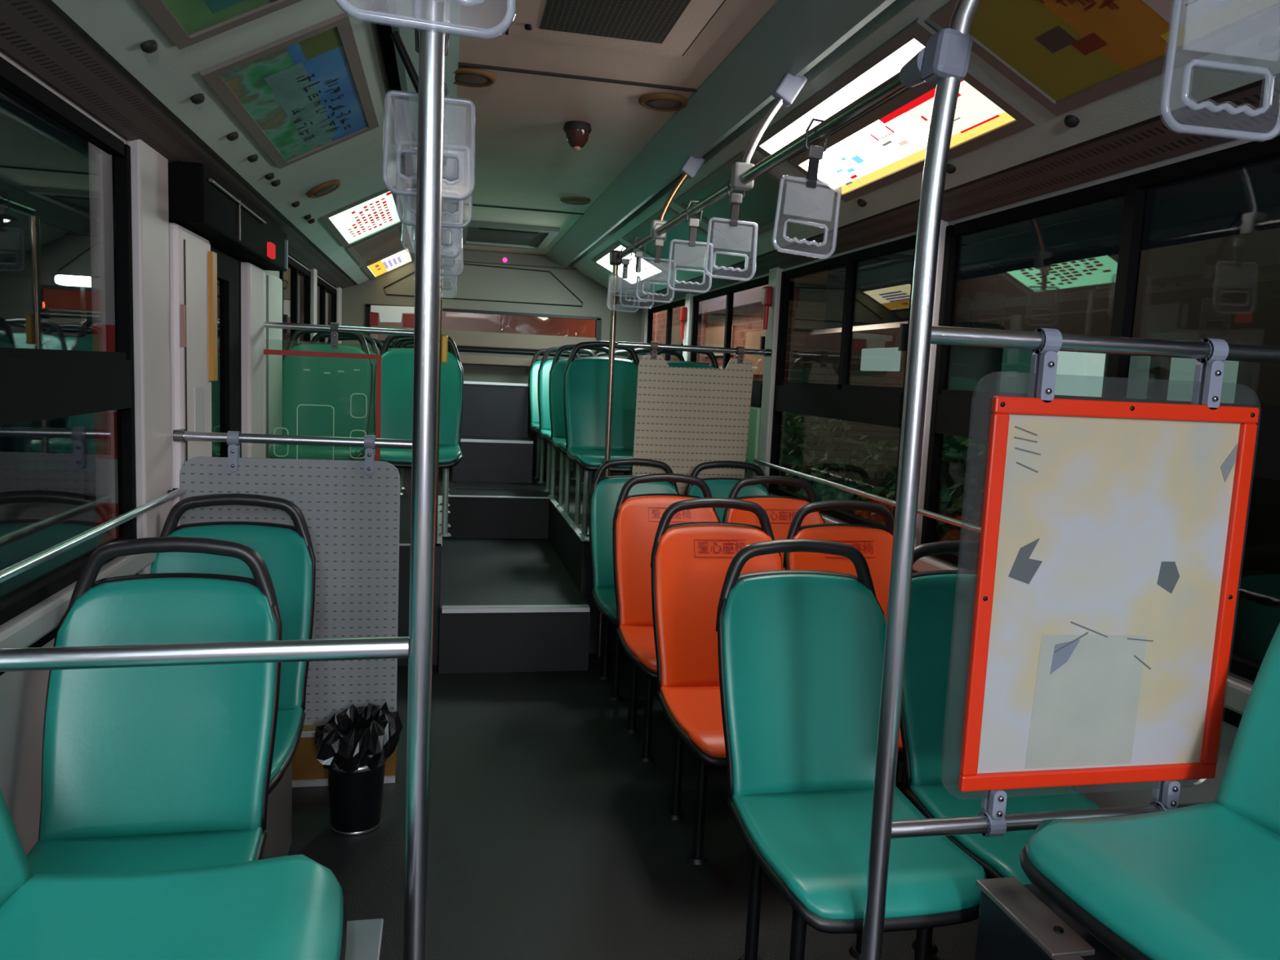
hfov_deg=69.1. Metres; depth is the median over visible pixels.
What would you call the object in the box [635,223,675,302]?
handle
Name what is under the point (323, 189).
ceiling speaker
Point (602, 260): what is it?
poster
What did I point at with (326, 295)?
window
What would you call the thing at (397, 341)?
seat
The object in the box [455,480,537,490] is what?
step
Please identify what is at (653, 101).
ceiling speaker
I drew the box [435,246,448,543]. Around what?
pole
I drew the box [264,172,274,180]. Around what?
fastener
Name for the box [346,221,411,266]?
poster panel
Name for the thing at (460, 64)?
trim
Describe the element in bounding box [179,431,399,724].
board
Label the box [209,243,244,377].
trim
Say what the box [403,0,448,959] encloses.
pole
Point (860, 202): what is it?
fastener
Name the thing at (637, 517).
seat
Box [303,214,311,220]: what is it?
fastener
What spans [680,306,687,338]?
hammer
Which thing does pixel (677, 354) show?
seat
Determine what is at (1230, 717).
trim
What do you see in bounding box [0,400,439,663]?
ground
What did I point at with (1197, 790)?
wall
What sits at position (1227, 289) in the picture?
window
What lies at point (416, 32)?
handle
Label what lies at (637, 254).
handle
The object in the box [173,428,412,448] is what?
crossbar
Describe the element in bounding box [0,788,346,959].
seat
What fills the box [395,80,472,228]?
handle
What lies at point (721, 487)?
seat
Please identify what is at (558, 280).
trim
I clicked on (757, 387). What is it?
window
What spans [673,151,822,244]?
poster panel
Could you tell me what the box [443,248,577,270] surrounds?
trim
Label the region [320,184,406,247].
advertisement
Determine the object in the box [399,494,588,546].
trim
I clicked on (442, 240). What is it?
handle
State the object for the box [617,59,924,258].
handrail
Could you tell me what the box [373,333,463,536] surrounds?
seat
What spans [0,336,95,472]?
window
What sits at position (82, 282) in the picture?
street lamp
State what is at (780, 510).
seat
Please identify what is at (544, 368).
seat
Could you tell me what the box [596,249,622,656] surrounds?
pole
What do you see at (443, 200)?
handle
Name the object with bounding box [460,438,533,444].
trim
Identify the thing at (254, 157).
fastener
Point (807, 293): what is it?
building
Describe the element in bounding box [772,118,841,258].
handle
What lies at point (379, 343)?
seat
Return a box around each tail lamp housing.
[368,311,378,325]
[403,314,414,327]
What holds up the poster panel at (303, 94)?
attached to the ceiling at (171, 73)
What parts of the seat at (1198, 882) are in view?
seat, backrest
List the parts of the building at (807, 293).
plaster panel, plaster panel, plaster panel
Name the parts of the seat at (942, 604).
leg, grab handle, backrest, seat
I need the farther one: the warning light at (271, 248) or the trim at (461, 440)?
the trim at (461, 440)
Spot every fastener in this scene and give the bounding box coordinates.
[140,40,157,53]
[190,93,204,104]
[226,131,238,141]
[247,154,257,162]
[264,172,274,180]
[271,179,280,186]
[291,201,299,207]
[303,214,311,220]
[307,218,315,223]
[857,199,866,207]
[946,163,955,173]
[1063,115,1079,128]
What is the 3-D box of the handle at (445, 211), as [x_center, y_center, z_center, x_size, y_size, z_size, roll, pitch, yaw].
[-0.767,-0.884,3.517,0.160,0.308,0.020,3,6,-12]
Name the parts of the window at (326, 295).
pane, pane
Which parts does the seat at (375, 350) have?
grab handle, backrest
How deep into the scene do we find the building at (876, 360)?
7.27 m
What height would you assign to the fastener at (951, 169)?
0.028 m
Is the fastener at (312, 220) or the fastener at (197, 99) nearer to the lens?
the fastener at (197, 99)
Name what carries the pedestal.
on the floor at (550, 838)
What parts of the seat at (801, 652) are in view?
leg, grab handle, leg, backrest, leg, seat, leg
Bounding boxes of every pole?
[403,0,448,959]
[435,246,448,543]
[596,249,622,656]
[860,0,982,959]
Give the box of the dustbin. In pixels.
[314,701,402,835]
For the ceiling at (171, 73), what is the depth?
2.61 m
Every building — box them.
[283,266,595,356]
[652,269,827,427]
[800,320,1004,464]
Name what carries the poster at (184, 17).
attached to the poster panel at (186, 23)
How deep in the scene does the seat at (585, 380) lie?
5.22 m
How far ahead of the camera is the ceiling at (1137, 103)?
2.53 m
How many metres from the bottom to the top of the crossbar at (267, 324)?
0.041 m
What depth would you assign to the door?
3.71 m
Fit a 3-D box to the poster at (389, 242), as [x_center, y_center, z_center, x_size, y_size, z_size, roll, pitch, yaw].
[-1.692,-1.538,6.078,0.278,0.150,0.970,1,7,-12]
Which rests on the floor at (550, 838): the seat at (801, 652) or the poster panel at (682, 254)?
the seat at (801, 652)
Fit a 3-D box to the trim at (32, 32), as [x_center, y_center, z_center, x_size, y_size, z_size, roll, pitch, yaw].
[-1.233,-0.915,2.073,0.170,0.104,11.150,1,7,-12]
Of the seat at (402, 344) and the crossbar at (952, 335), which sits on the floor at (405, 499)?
the seat at (402, 344)
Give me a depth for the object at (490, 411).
7.36 m
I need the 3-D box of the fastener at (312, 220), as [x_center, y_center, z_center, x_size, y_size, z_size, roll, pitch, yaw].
[-1.551,-1.222,4.381,0.035,0.028,0.033,1,7,-12]
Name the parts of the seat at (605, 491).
leg, seat, leg, grab handle, backrest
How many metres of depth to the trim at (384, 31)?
3.18 m
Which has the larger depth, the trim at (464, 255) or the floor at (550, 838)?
the trim at (464, 255)
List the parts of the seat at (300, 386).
seat, backrest, grab handle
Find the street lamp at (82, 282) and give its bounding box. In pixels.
[54,274,91,500]
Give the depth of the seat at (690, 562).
3.10 m
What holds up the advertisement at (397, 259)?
attached to the ceiling at (171, 73)
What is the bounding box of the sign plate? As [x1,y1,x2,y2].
[370,305,414,322]
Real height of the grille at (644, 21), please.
0.012 m
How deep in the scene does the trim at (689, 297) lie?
6.46 m
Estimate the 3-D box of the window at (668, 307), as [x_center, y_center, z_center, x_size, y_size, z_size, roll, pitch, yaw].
[0.189,-0.804,7.268,0.055,1.130,1.320,1,7,-12]
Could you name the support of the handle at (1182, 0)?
hanging from the handrail
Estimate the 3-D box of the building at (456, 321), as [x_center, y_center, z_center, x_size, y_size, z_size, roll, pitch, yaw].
[-1.927,-1.105,9.185,4.000,3.560,0.300,1,7,-12]
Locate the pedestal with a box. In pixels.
[261,760,292,859]
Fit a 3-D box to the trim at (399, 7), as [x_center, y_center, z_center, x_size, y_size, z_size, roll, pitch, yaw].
[-0.508,-1.206,2.189,0.175,0.128,11.150,1,7,-12]
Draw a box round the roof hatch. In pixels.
[457,219,559,250]
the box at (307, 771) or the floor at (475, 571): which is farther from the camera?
the floor at (475, 571)
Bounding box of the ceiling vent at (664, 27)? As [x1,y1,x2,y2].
[505,0,725,56]
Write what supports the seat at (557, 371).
on the floor at (405, 499)
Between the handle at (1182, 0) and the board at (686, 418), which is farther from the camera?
the board at (686, 418)
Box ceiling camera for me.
[563,120,591,150]
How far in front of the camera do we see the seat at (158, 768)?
2.02 m
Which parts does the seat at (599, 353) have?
grab handle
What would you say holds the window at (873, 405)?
in the wall at (1197, 790)
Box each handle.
[334,0,516,40]
[382,27,475,200]
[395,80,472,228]
[401,149,463,258]
[413,179,463,275]
[413,206,457,288]
[440,226,454,298]
[606,245,640,312]
[618,236,654,308]
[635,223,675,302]
[666,200,713,293]
[703,174,758,281]
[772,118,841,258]
[1158,0,1279,142]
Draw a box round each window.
[0,56,186,625]
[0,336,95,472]
[88,142,119,548]
[279,256,311,358]
[316,276,337,343]
[365,303,601,353]
[646,298,685,360]
[689,275,768,407]
[753,133,1279,681]
[768,234,916,528]
[896,227,1279,663]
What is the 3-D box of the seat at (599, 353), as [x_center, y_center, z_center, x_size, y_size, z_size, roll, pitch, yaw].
[-0.158,-0.503,7.359,0.476,1.039,0.723,1,7,-12]
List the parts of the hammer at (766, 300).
handle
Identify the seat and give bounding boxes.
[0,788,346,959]
[26,536,282,874]
[150,493,315,795]
[268,329,373,460]
[310,333,379,460]
[326,337,382,353]
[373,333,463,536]
[390,337,451,513]
[397,341,449,495]
[528,348,583,484]
[537,346,596,497]
[549,343,619,514]
[563,341,639,537]
[588,457,679,700]
[592,351,628,479]
[608,349,649,475]
[612,473,719,762]
[626,348,684,360]
[650,497,782,865]
[657,349,748,472]
[684,460,770,522]
[715,538,986,959]
[722,475,824,569]
[782,499,903,786]
[885,539,1101,955]
[1018,622,1279,959]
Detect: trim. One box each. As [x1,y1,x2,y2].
[0,0,355,288]
[0,552,156,648]
[0,573,137,675]
[43,0,358,284]
[126,138,172,574]
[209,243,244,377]
[309,268,317,342]
[335,287,342,344]
[372,0,416,219]
[383,261,582,306]
[386,0,461,252]
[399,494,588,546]
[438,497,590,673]
[442,604,590,613]
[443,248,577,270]
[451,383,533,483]
[452,62,697,214]
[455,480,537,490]
[459,355,537,366]
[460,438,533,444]
[463,381,528,386]
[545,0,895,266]
[627,73,1279,302]
[630,78,1279,306]
[640,306,649,358]
[682,293,694,361]
[744,406,760,478]
[756,266,783,493]
[769,493,1253,715]
[897,219,948,782]
[1222,706,1242,728]
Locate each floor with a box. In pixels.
[287,653,989,959]
[397,467,629,665]
[440,537,590,610]
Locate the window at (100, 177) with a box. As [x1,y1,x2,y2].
[88,142,119,548]
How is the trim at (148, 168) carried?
attached to the wall at (23, 694)
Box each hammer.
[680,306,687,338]
[761,286,773,329]
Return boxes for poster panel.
[137,0,302,49]
[199,12,378,168]
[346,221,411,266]
[622,207,728,271]
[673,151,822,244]
[929,0,1279,116]
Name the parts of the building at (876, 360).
lit pane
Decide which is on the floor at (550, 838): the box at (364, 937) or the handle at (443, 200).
the box at (364, 937)
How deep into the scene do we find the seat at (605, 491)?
4.46 m
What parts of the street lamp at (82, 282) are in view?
post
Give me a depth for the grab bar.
7.64 m
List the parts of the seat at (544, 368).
backrest, seat, leg, leg, grab handle, leg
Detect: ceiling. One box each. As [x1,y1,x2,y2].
[52,0,416,284]
[450,0,777,254]
[573,0,1279,301]
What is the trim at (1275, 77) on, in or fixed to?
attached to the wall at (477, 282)
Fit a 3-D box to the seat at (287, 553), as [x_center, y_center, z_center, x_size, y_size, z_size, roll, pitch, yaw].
[-1.166,0.422,2.528,0.476,0.693,0.723,1,7,-12]
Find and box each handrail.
[390,0,450,239]
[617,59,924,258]
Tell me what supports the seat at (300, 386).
on the floor at (405, 499)
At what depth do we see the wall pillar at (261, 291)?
4.11 m
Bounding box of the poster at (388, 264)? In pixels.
[367,248,411,276]
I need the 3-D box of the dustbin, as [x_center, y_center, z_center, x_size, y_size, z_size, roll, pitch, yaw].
[-0.884,0.896,2.910,0.268,0.381,0.262,1,7,-12]
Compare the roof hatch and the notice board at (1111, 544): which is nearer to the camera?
the notice board at (1111, 544)
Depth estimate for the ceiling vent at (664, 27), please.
2.50 m
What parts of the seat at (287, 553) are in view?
backrest, grab handle, seat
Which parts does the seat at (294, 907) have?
backrest, seat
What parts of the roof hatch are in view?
panel, handle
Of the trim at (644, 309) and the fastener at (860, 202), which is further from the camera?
the trim at (644, 309)
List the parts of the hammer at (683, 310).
handle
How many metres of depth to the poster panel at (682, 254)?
5.24 m
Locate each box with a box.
[292,724,397,787]
[345,918,383,959]
[974,876,1123,959]
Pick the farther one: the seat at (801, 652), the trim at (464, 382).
the trim at (464, 382)
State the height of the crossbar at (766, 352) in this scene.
0.041 m
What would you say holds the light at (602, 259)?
attached to the ceiling at (1137, 103)
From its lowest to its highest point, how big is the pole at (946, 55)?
2.308 m
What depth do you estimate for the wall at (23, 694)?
1.98 m
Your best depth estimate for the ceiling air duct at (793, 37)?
2.99 m
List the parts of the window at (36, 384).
window rail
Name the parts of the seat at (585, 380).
leg, leg, seat, grab handle, backrest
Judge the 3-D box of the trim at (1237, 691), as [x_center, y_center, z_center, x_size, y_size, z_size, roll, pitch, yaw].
[1.440,0.559,1.143,0.045,0.062,7.900,1,7,-12]
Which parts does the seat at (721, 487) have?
grab handle, backrest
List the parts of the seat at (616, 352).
grab handle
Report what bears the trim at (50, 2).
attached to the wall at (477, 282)
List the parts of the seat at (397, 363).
seat, backrest, grab handle, leg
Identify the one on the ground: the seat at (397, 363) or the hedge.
the hedge
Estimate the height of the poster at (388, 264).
0.153 m
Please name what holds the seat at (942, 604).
on the floor at (550, 838)
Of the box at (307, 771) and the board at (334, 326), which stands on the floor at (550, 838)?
the box at (307, 771)
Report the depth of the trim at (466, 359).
7.64 m
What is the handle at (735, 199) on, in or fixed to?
hanging from the handrail at (744, 174)
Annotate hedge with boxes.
[777,411,988,559]
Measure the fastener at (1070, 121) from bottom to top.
0.028 m
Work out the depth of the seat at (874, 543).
3.30 m
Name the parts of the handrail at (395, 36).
rail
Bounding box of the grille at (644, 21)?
[538,0,691,44]
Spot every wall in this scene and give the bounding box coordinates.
[0,48,335,855]
[341,260,641,471]
[649,126,1279,808]
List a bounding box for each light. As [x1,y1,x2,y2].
[266,241,275,258]
[591,240,667,287]
[748,16,938,157]
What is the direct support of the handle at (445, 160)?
hanging from the handrail at (395, 36)
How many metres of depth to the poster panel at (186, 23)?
1.99 m
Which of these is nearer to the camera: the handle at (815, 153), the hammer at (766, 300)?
the handle at (815, 153)
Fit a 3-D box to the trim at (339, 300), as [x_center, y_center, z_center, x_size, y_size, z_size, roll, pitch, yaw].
[-2.434,-0.823,7.483,0.036,1.440,0.158,1,7,-12]
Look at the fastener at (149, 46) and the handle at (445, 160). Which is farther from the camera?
the handle at (445, 160)
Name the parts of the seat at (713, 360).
grab handle, backrest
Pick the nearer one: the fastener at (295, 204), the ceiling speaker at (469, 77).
the ceiling speaker at (469, 77)
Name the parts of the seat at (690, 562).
leg, seat, leg, grab handle, backrest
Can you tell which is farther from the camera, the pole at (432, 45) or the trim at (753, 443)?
the trim at (753, 443)
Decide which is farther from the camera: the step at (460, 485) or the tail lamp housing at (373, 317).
the tail lamp housing at (373, 317)
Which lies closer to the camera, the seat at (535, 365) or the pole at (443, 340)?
the pole at (443, 340)
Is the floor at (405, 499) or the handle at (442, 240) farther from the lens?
the floor at (405, 499)
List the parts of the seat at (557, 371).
seat, backrest, leg, leg, grab handle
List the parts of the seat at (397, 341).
grab handle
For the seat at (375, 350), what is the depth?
5.67 m
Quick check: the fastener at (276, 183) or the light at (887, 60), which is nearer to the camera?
the light at (887, 60)
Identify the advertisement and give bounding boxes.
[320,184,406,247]
[361,244,415,279]
[786,68,1037,202]
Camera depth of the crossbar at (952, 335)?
1.74 m
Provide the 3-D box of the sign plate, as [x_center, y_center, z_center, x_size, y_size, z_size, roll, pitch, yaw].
[-1.958,-1.350,7.572,0.460,0.140,0.007,1,7,-12]
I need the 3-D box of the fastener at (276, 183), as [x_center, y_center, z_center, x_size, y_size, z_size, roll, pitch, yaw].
[-1.360,-1.109,3.468,0.035,0.028,0.033,1,7,-12]
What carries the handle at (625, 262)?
hanging from the handrail at (744, 174)
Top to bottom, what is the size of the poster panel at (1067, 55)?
0.196 m
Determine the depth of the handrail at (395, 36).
2.45 m
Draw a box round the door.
[210,246,241,457]
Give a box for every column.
[168,222,217,526]
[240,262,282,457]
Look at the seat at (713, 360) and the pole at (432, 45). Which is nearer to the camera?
the pole at (432, 45)
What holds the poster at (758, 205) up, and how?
attached to the poster panel at (758, 205)
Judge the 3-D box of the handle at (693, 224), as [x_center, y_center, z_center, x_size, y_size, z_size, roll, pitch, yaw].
[0.178,-0.805,3.201,0.160,0.309,0.020,2,6,-12]
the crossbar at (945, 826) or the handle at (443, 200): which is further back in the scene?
the handle at (443, 200)
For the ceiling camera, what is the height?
0.100 m
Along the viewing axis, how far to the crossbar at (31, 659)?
1.46 m
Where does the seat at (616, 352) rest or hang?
on the floor at (405, 499)
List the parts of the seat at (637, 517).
leg, seat, leg, grab handle, backrest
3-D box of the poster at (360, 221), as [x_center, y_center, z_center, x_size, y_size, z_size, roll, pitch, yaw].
[-1.459,-1.401,4.976,0.292,0.156,1.000,1,7,-12]
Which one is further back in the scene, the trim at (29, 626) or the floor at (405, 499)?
the floor at (405, 499)
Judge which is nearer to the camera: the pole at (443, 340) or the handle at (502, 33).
the handle at (502, 33)
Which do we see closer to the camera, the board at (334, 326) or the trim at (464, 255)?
the board at (334, 326)
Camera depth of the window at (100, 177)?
4.47 m
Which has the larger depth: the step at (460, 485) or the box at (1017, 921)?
the step at (460, 485)
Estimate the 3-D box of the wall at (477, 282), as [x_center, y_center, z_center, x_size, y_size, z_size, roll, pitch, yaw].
[-1.242,-0.577,7.881,2.540,2.750,0.060,1,7,-12]
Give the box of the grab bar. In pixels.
[376,342,595,357]
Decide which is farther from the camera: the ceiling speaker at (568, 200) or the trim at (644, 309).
the trim at (644, 309)
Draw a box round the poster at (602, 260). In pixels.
[596,245,660,284]
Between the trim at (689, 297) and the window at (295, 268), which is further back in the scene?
the trim at (689, 297)
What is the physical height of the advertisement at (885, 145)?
0.135 m
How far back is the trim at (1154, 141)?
2.49 m
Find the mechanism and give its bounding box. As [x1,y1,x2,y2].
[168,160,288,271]
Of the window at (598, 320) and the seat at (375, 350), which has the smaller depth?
the seat at (375, 350)
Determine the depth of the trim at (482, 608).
4.43 m
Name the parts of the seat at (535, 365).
seat, backrest, leg, leg, grab handle, leg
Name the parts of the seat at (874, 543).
grab handle, backrest, leg, seat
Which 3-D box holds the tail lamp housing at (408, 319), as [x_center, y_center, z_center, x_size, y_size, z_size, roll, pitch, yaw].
[-1.873,-1.303,7.612,0.135,0.105,0.019,1,7,-12]
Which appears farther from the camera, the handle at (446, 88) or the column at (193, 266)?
the column at (193, 266)
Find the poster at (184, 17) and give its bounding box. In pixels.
[161,0,277,35]
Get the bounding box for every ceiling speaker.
[306,180,341,198]
[453,66,497,87]
[560,196,590,204]
[638,93,688,111]
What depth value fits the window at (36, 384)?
2.21 m
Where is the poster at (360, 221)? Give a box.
[328,191,399,243]
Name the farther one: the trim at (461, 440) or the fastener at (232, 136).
the trim at (461, 440)
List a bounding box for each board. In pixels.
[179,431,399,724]
[263,322,381,461]
[631,342,753,494]
[948,328,1259,836]
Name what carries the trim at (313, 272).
attached to the wall at (23, 694)
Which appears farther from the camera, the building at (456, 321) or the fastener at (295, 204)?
the building at (456, 321)
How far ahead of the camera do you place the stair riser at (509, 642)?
4.50 m
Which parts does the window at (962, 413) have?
window rail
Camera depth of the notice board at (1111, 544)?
1.81 m
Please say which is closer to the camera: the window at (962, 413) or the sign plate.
the window at (962, 413)
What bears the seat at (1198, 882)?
on the box at (1017, 921)
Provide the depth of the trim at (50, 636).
2.04 m
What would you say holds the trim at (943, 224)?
attached to the wall at (1197, 790)
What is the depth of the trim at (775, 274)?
4.82 m
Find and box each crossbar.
[0,636,408,671]
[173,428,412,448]
[263,321,413,336]
[617,341,771,356]
[890,801,1208,839]
[930,325,1279,363]
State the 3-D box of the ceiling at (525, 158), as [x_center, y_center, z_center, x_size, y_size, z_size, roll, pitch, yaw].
[-0.039,-1.239,2.283,0.860,0.040,11.150,1,7,-12]

